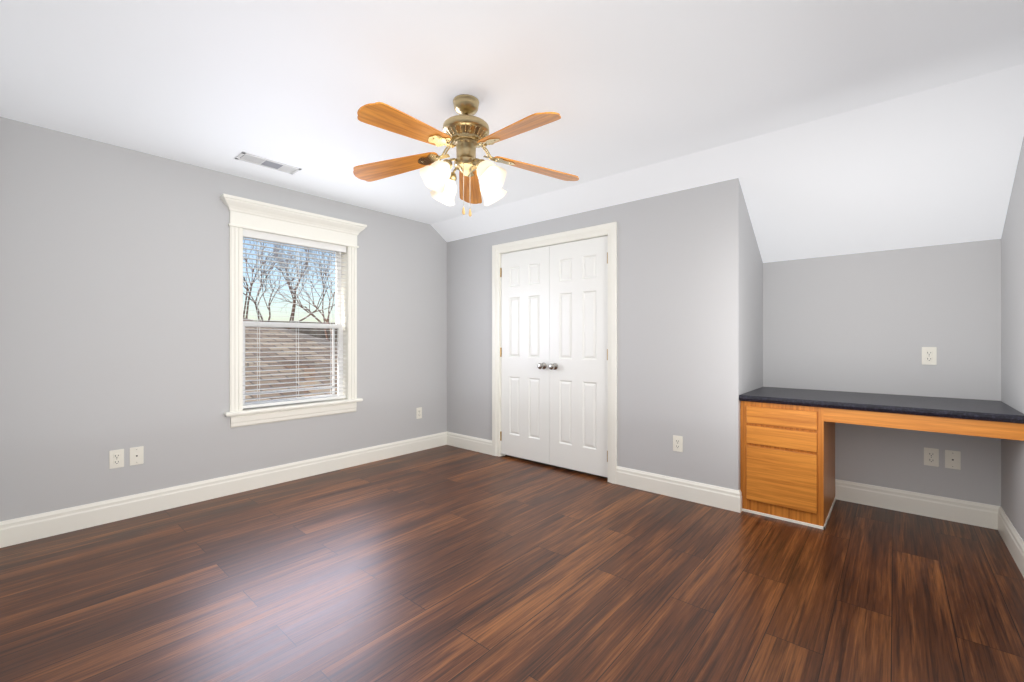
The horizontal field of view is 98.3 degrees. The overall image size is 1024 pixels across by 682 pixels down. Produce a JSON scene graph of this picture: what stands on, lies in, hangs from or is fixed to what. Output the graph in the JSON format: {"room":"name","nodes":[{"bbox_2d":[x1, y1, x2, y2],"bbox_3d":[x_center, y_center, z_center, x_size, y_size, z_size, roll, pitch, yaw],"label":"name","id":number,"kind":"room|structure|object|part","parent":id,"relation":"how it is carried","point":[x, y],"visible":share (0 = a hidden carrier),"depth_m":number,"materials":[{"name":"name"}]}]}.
{"room":"empty bedroom","nodes":[
{"label":"empty bedroom","id":0,"kind":"room"},
{"bbox_2d":[0,117,446,521],"bbox_3d":[-1.597,-0.100,3.940,0.150,2.460,4.270,0,0,41],"label":"wall","id":1,"kind":"structure","parent":0,"point":[114,297],"depth_m":2.90,"materials":[{"name":"grey paint"}]},
{"bbox_2d":[109,449,123,468],"bbox_3d":[-2.488,0.742,2.788,0.007,0.114,0.070,0,0,41],"label":"electrical outlet","id":2,"kind":"object","parent":1,"relation":"attached to","point":[116,458],"visible":1,"depth_m":2.79,"materials":[{"name":"white plastic"}]},
{"bbox_2d":[130,446,143,465],"bbox_3d":[-2.425,0.742,2.862,0.006,0.114,0.070,0,0,41],"label":"electrical outlet","id":3,"kind":"object","parent":1,"relation":"attached to","point":[136,455],"visible":1,"depth_m":2.86,"materials":[{"name":"white plastic"}]},
{"bbox_2d":[0,432,447,547],"bbox_3d":[-1.760,1.060,3.624,0.016,0.140,3.220,0,0,41],"label":"baseboard","id":4,"kind":"structure","parent":1,"relation":"attached to","point":[48,524],"depth_m":3.06,"materials":[{"name":"white wood"}]},
{"bbox_2d":[220,193,366,427],"bbox_3d":[-1.776,-0.208,3.669,0.232,1.696,1.138,0,0,41],"label":"window","id":5,"kind":"structure","parent":1,"relation":"in","point":[332,365],"depth_m":3.61,"materials":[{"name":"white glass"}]},
{"bbox_3d":[-1.842,-0.479,3.725,0.004,0.658,0.764,0,0,41],"label":"sash glass","id":6,"kind":"part","parent":5,"relation":"part of","materials":[{"name":"clear glass"}]},
{"bbox_3d":[-1.816,0.184,3.702,0.004,0.596,0.764,0,0,41],"label":"sash glass","id":7,"kind":"part","parent":5,"relation":"part of","materials":[{"name":"clear glass"}]},
{"bbox_3d":[-1.842,-0.479,3.725,0.030,0.734,0.840,0,0,41],"label":"window sash upper","id":8,"kind":"part","parent":5,"relation":"part of","materials":[{"name":"white wood"}]},
{"bbox_2d":[247,321,337,365],"bbox_3d":[-1.810,0.018,3.697,0.030,0.364,0.734,0,0,41],"label":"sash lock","id":9,"kind":"object","parent":5,"relation":"attached to","point":[293,322],"visible":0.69,"depth_m":3.68,"materials":[{"name":"white metal"}]},
{"bbox_3d":[-1.816,0.184,3.702,0.030,0.672,0.840,0,0,41],"label":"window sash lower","id":10,"kind":"part","parent":5,"relation":"part of","materials":[{"name":"white wood"}]},
{"bbox_2d":[243,229,345,407],"bbox_3d":[-1.771,-0.168,3.663,0.068,1.356,0.832,0,0,41],"label":"window blinds","id":11,"kind":"object","parent":5,"relation":"attached to","point":[257,235],"visible":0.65,"depth_m":3.62,"materials":[{"name":"white plastic"}]},
{"bbox_2d":[416,407,421,418],"bbox_3d":[-0.955,0.742,4.560,0.007,0.114,0.070,0,0,41],"label":"electrical outlet","id":12,"kind":"object","parent":1,"relation":"attached to","point":[419,413],"visible":1,"depth_m":4.56,"materials":[{"name":"white plastic"}]},
{"bbox_2d":[0,445,1023,681],"bbox_3d":[0.044,1.180,2.520,4.490,0.100,4.270,0,0,41],"label":"floor","id":13,"kind":"structure","parent":0,"point":[446,563],"depth_m":2.01,"materials":[{"name":"brown wood"}]},
{"bbox_2d":[739,387,1023,529],"bbox_3d":[2.213,0.744,2.791,1.259,0.772,0.717,0,0,41],"label":"desk","id":14,"kind":"object","parent":13,"relation":"on","point":[787,454],"visible":0.98,"depth_m":2.73,"materials":[{"name":"laminate"}]},
{"bbox_3d":[1.707,0.764,2.813,0.448,0.732,0.019,0,0,41],"label":"frame","id":15,"kind":"part","parent":14,"relation":"part of","materials":[{"name":"brown wood"}]},
{"bbox_2d":[0,0,1023,223],"bbox_3d":[-0.315,-1.280,2.104,4.490,0.100,3.170,0,0,41],"label":"ceiling","id":16,"kind":"structure","parent":0,"point":[619,86],"depth_m":2.03,"materials":[{"name":"white paint"}]},
{"bbox_2d":[235,152,301,174],"bbox_3d":[-1.683,-1.227,3.068,0.150,0.006,0.380,0,0,41],"label":"ceiling vent","id":17,"kind":"object","parent":16,"relation":"in","point":[240,155],"visible":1,"depth_m":3.05,"materials":[{"name":"white metal"}]},
{"bbox_2d":[240,154,264,163],"bbox_3d":[-1.749,-1.227,2.992,0.110,0.004,0.126,0,0,41],"label":"louvres","id":18,"kind":"object","parent":17,"relation":"attached to","point":[259,161],"depth_m":2.99,"materials":[{"name":"white metal"}]},
{"bbox_2d":[261,160,282,168],"bbox_3d":[-1.671,-1.228,3.082,0.110,0.002,0.115,0,0,41],"label":"damper","id":19,"kind":"object","parent":17,"relation":"attached to","point":[271,164],"visible":1,"depth_m":3.08,"materials":[{"name":"grey metal"}]},
{"bbox_2d":[279,166,296,172],"bbox_3d":[-1.601,-1.227,3.162,0.110,0.004,0.084,0,0,41],"label":"louvres","id":20,"kind":"object","parent":17,"relation":"attached to","point":[287,169],"depth_m":3.17,"materials":[{"name":"white metal"}]},
{"bbox_2d":[353,94,578,216],"bbox_3d":[-0.238,-0.927,2.233,1.232,0.606,1.226,0,0,41],"label":"ceiling fan","id":21,"kind":"object","parent":16,"relation":"hanging from","point":[465,132],"visible":1,"depth_m":2.20,"materials":[{"name":"brown wood"}]},
{"bbox_3d":[-0.622,-0.936,2.377,0.504,0.006,0.146,-6,-13,15],"label":"blade","id":22,"kind":"part","parent":21,"relation":"part of","materials":[{"name":"brown wood"}]},
{"bbox_3d":[-0.454,-0.936,1.938,0.146,0.006,0.504,-13,-1,34],"label":"blade","id":23,"kind":"part","parent":21,"relation":"part of","materials":[{"name":"brown wood"}]},
{"bbox_3d":[-0.348,-0.822,2.160,0.148,0.129,0.145,0,-42,45],"label":"lamp shade","id":24,"kind":"part","parent":21,"relation":"part of","materials":[{"name":"white glass"}]},
{"bbox_3d":[-0.348,-0.822,2.385,0.148,0.129,0.145,0,42,-45],"label":"lamp shade","id":25,"kind":"part","parent":21,"relation":"part of","materials":[{"name":"white glass"}]},
{"bbox_3d":[-0.344,-0.987,2.302,0.098,0.076,0.034,0,0,15],"label":"arm","id":26,"kind":"part","parent":21,"relation":"part of"},
{"bbox_2d":[442,159,452,170],"bbox_3d":[-0.316,-0.878,2.192,0.054,0.030,0.054,0,-42,45],"label":"socket","id":27,"kind":"object","parent":21,"relation":"attached to","point":[449,161],"depth_m":2.17,"materials":[{"name":"gold metal"}]},
{"bbox_3d":[-0.296,-0.987,2.179,0.034,0.076,0.098,0,0,33],"label":"arm","id":28,"kind":"part","parent":21,"relation":"part of"},
{"bbox_2d":[446,171,456,180],"bbox_3d":[-0.316,-0.878,2.353,0.054,0.030,0.054,0,42,-45],"label":"socket","id":29,"kind":"object","parent":21,"relation":"attached to","point":[453,177],"depth_m":2.34,"materials":[{"name":"gold metal"}]},
{"bbox_3d":[-0.294,-0.896,2.214,0.068,0.040,0.013,0,0,-45],"label":"light arm","id":30,"kind":"part","parent":21,"relation":"part of"},
{"bbox_3d":[-0.294,-0.896,2.332,0.013,0.040,0.068,0,0,-45],"label":"light arm","id":31,"kind":"part","parent":21,"relation":"part of"},
{"bbox_3d":[-0.242,-0.800,2.223,0.007,0.260,0.010,0,0,41],"label":"chain","id":32,"kind":"part","parent":21,"relation":"part of","materials":[{"name":"beige"}]},
{"bbox_3d":[-0.235,-1.071,2.273,0.238,0.114,0.238,0,0,41],"label":"motor","id":33,"kind":"part","parent":21,"relation":"part of","materials":[{"name":"gold metal"}]},
{"bbox_3d":[-0.212,-0.796,2.226,0.010,0.269,0.006,0,0,41],"label":"chain","id":34,"kind":"part","parent":21,"relation":"part of","materials":[{"name":"beige"}]},
{"bbox_3d":[-0.256,-0.936,2.672,0.146,0.006,0.504,11,-6,-2],"label":"blade","id":35,"kind":"part","parent":21,"relation":"part of","materials":[{"name":"brown wood"}]},
{"bbox_3d":[-0.176,-0.896,2.214,0.013,0.040,0.068,0,0,-45],"label":"light arm","id":36,"kind":"part","parent":21,"relation":"part of"},
{"bbox_3d":[-0.165,-0.987,2.186,0.034,0.076,0.098,0,0,-39],"label":"arm","id":37,"kind":"part","parent":21,"relation":"part of"},
{"bbox_2d":[476,159,486,170],"bbox_3d":[-0.155,-0.878,2.192,0.054,0.030,0.054,0,-42,-45],"label":"socket","id":38,"kind":"object","parent":21,"relation":"attached to","point":[479,161],"depth_m":2.17,"materials":[{"name":"gold metal"}]},
{"bbox_3d":[-0.123,-0.828,2.161,0.056,0.070,0.056,0,-42,-45],"label":"bulb","id":39,"kind":"part","parent":21,"relation":"part of","materials":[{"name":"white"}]},
{"bbox_3d":[-0.131,-0.987,2.313,0.098,0.076,0.034,0,0,-21],"label":"arm","id":40,"kind":"part","parent":21,"relation":"part of"},
{"bbox_3d":[-0.123,-0.822,2.160,0.148,0.129,0.145,0,-42,-45],"label":"lamp shade","id":41,"kind":"part","parent":21,"relation":"part of","materials":[{"name":"white glass"}]},
{"bbox_3d":[-0.123,-0.822,2.385,0.148,0.129,0.145,0,42,45],"label":"lamp shade","id":42,"kind":"part","parent":21,"relation":"part of","materials":[{"name":"white glass"}]},
{"bbox_3d":[0.016,-0.936,1.962,0.146,0.006,0.504,-14,14,-37],"label":"blade","id":43,"kind":"part","parent":21,"relation":"part of","materials":[{"name":"brown wood"}]},
{"label":"blade","id":44,"kind":"part","parent":21,"relation":"part of","materials":[{"name":"brown wood"}]},
{"bbox_2d":[447,178,762,489],"bbox_3d":[0.629,-0.100,4.163,2.925,2.460,0.720,0,0,41],"label":"wall","id":45,"kind":"structure","parent":0,"point":[689,316],"depth_m":3.26,"materials":[{"name":"grey paint"}]},
{"bbox_2d":[448,432,491,454],"bbox_3d":[-0.442,1.060,4.603,0.668,0.140,0.016,0,0,41],"label":"baseboard","id":46,"kind":"structure","parent":45,"relation":"attached to","point":[476,444],"depth_m":4.58,"materials":[{"name":"white wood"}]},
{"bbox_2d":[501,246,548,463],"bbox_3d":[0.125,0.126,4.162,0.580,1.953,0.035,0,0,41],"label":"closet doors","id":47,"kind":"structure","parent":45,"relation":"in","point":[525,352],"depth_m":4.14,"materials":[{"name":"white wood"}]},
{"bbox_2d":[537,363,546,368],"bbox_3d":[0.264,0.225,3.972,0.062,0.062,0.071,0,0,41],"label":"handle","id":48,"kind":"object","parent":47,"relation":"attached to","point":[541,366],"visible":1,"depth_m":3.95,"materials":[{"name":"grey metal"}]},
{"bbox_2d":[500,252,607,461],"bbox_3d":[0.332,0.130,3.954,1.180,1.690,0.012,0,0,41],"label":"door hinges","id":49,"kind":"object","parent":45,"relation":"attached to","point":[501,355],"visible":0.73,"depth_m":4.33,"materials":[{"name":"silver metal"}]},
{"bbox_2d":[492,222,616,483],"bbox_3d":[0.355,0.128,3.980,1.211,2.005,0.085,0,0,41],"label":"door frame","id":50,"kind":"structure","parent":45,"relation":"attached to","point":[500,305],"depth_m":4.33,"materials":[{"name":"white wood"}]},
{"bbox_2d":[549,236,607,476],"bbox_3d":[0.567,0.126,3.780,0.582,1.953,0.035,0,0,41],"label":"closet doors","id":51,"kind":"structure","parent":45,"relation":"in","point":[578,348],"depth_m":3.75,"materials":[{"name":"white wood"}]},
{"bbox_2d":[548,363,557,369],"bbox_3d":[0.357,0.225,3.891,0.062,0.062,0.071,0,0,41],"label":"handle","id":52,"kind":"object","parent":51,"relation":"attached to","point":[553,366],"visible":1,"depth_m":3.87,"materials":[{"name":"grey metal"}]},
{"bbox_2d":[673,435,682,451],"bbox_3d":[1.194,0.740,3.192,0.070,0.114,0.007,0,0,41],"label":"electrical outlet","id":53,"kind":"object","parent":45,"relation":"attached to","point":[677,443],"visible":1,"depth_m":3.19,"materials":[{"name":"white plastic"}]},
{"bbox_2d":[616,466,741,512],"bbox_3d":[1.174,1.060,3.219,0.899,0.140,0.036,0,0,41],"label":"baseboard","id":54,"kind":"structure","parent":45,"relation":"attached to","point":[706,494],"depth_m":3.16,"materials":[{"name":"white wood"}]},
{"bbox_2d":[430,64,1023,262],"bbox_3d":[1.081,-0.922,3.719,4.490,0.815,1.100,0,0,41],"label":"ceiling","id":55,"kind":"structure","parent":0,"point":[934,166],"depth_m":2.68,"materials":[{"name":"white paint"}]},
{"bbox_2d":[763,239,1000,505],"bbox_3d":[2.517,-0.100,3.105,1.515,2.460,0.150,0,0,41],"label":"wall","id":56,"kind":"structure","parent":0,"point":[872,322],"depth_m":2.96,"materials":[{"name":"grey paint"}]},
{"bbox_2d":[835,479,991,528],"bbox_3d":[2.611,1.060,2.914,0.783,0.140,0.016,0,0,41],"label":"baseboard","id":57,"kind":"structure","parent":56,"relation":"attached to","point":[950,509],"depth_m":2.88,"materials":[{"name":"white wood"}]},
{"bbox_2d":[922,347,936,364],"bbox_3d":[2.687,0.096,2.853,0.070,0.114,0.007,0,0,41],"label":"outlet","id":58,"kind":"object","parent":56,"relation":"attached to","point":[929,355],"visible":1,"depth_m":2.85,"materials":[{"name":"white plastic"}]},
{"bbox_2d":[924,447,938,466],"bbox_3d":[2.695,0.746,2.846,0.070,0.114,0.007,0,0,41],"label":"outlet","id":59,"kind":"object","parent":56,"relation":"attached to","point":[931,456],"visible":1,"depth_m":2.85,"materials":[{"name":"white plastic"}]},
{"bbox_2d":[945,450,960,469],"bbox_3d":[2.769,0.746,2.783,0.070,0.114,0.006,0,0,41],"label":"cable wall plate","id":60,"kind":"object","parent":56,"relation":"attached to","point":[952,459],"visible":1,"depth_m":2.78,"materials":[{"name":"white plastic"}]},
{"bbox_2d":[1001,137,1023,540],"bbox_3d":[1.637,-0.100,1.044,0.150,2.460,4.120,0,0,41],"label":"wall","id":61,"kind":"structure","parent":0,"point":[1012,358],"depth_m":2.37,"materials":[{"name":"grey paint"}]},
{"bbox_2d":[992,505,1023,577],"bbox_3d":[1.819,1.060,1.382,0.016,0.140,3.370,0,0,41],"label":"baseboard","id":62,"kind":"structure","parent":61,"relation":"attached to","point":[1001,522],"depth_m":2.39,"materials":[{"name":"white wood"}]},
{"label":"outside","id":63,"kind":"structure","parent":0,"visible":0},
{"bbox_2d":[243,318,336,401],"bbox_3d":[-5.194,0.142,4.757,6.060,1.456,16.500,0,0,41],"label":"roof","id":64,"kind":"structure","parent":63,"point":[290,334],"depth_m":6.20,"materials":[{"name":"brown"}]},
{"bbox_3d":[-26.625,4.230,36.186,79.800,0.200,140.000,0,0,41],"label":"ground","id":65,"kind":"structure","parent":63,"visible":0},
{"bbox_2d":[243,237,335,341],"bbox_3d":[-10.731,-1.755,23.057,17.135,11.805,17.586,0,0,41],"label":"tree","id":66,"kind":"object","parent":65,"relation":"on","point":[288,283],"depth_m":18.97,"materials":[{"name":"brown plant"}]},
{"bbox_2d":[255,320,336,340],"bbox_3d":[-27.438,1.030,43.501,1.000,6.200,110.000,0,0,41],"label":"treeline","id":67,"kind":"object","parent":65,"relation":"on","point":[301,330],"depth_m":49.04,"materials":[{"name":"brown plant"}]}
]}

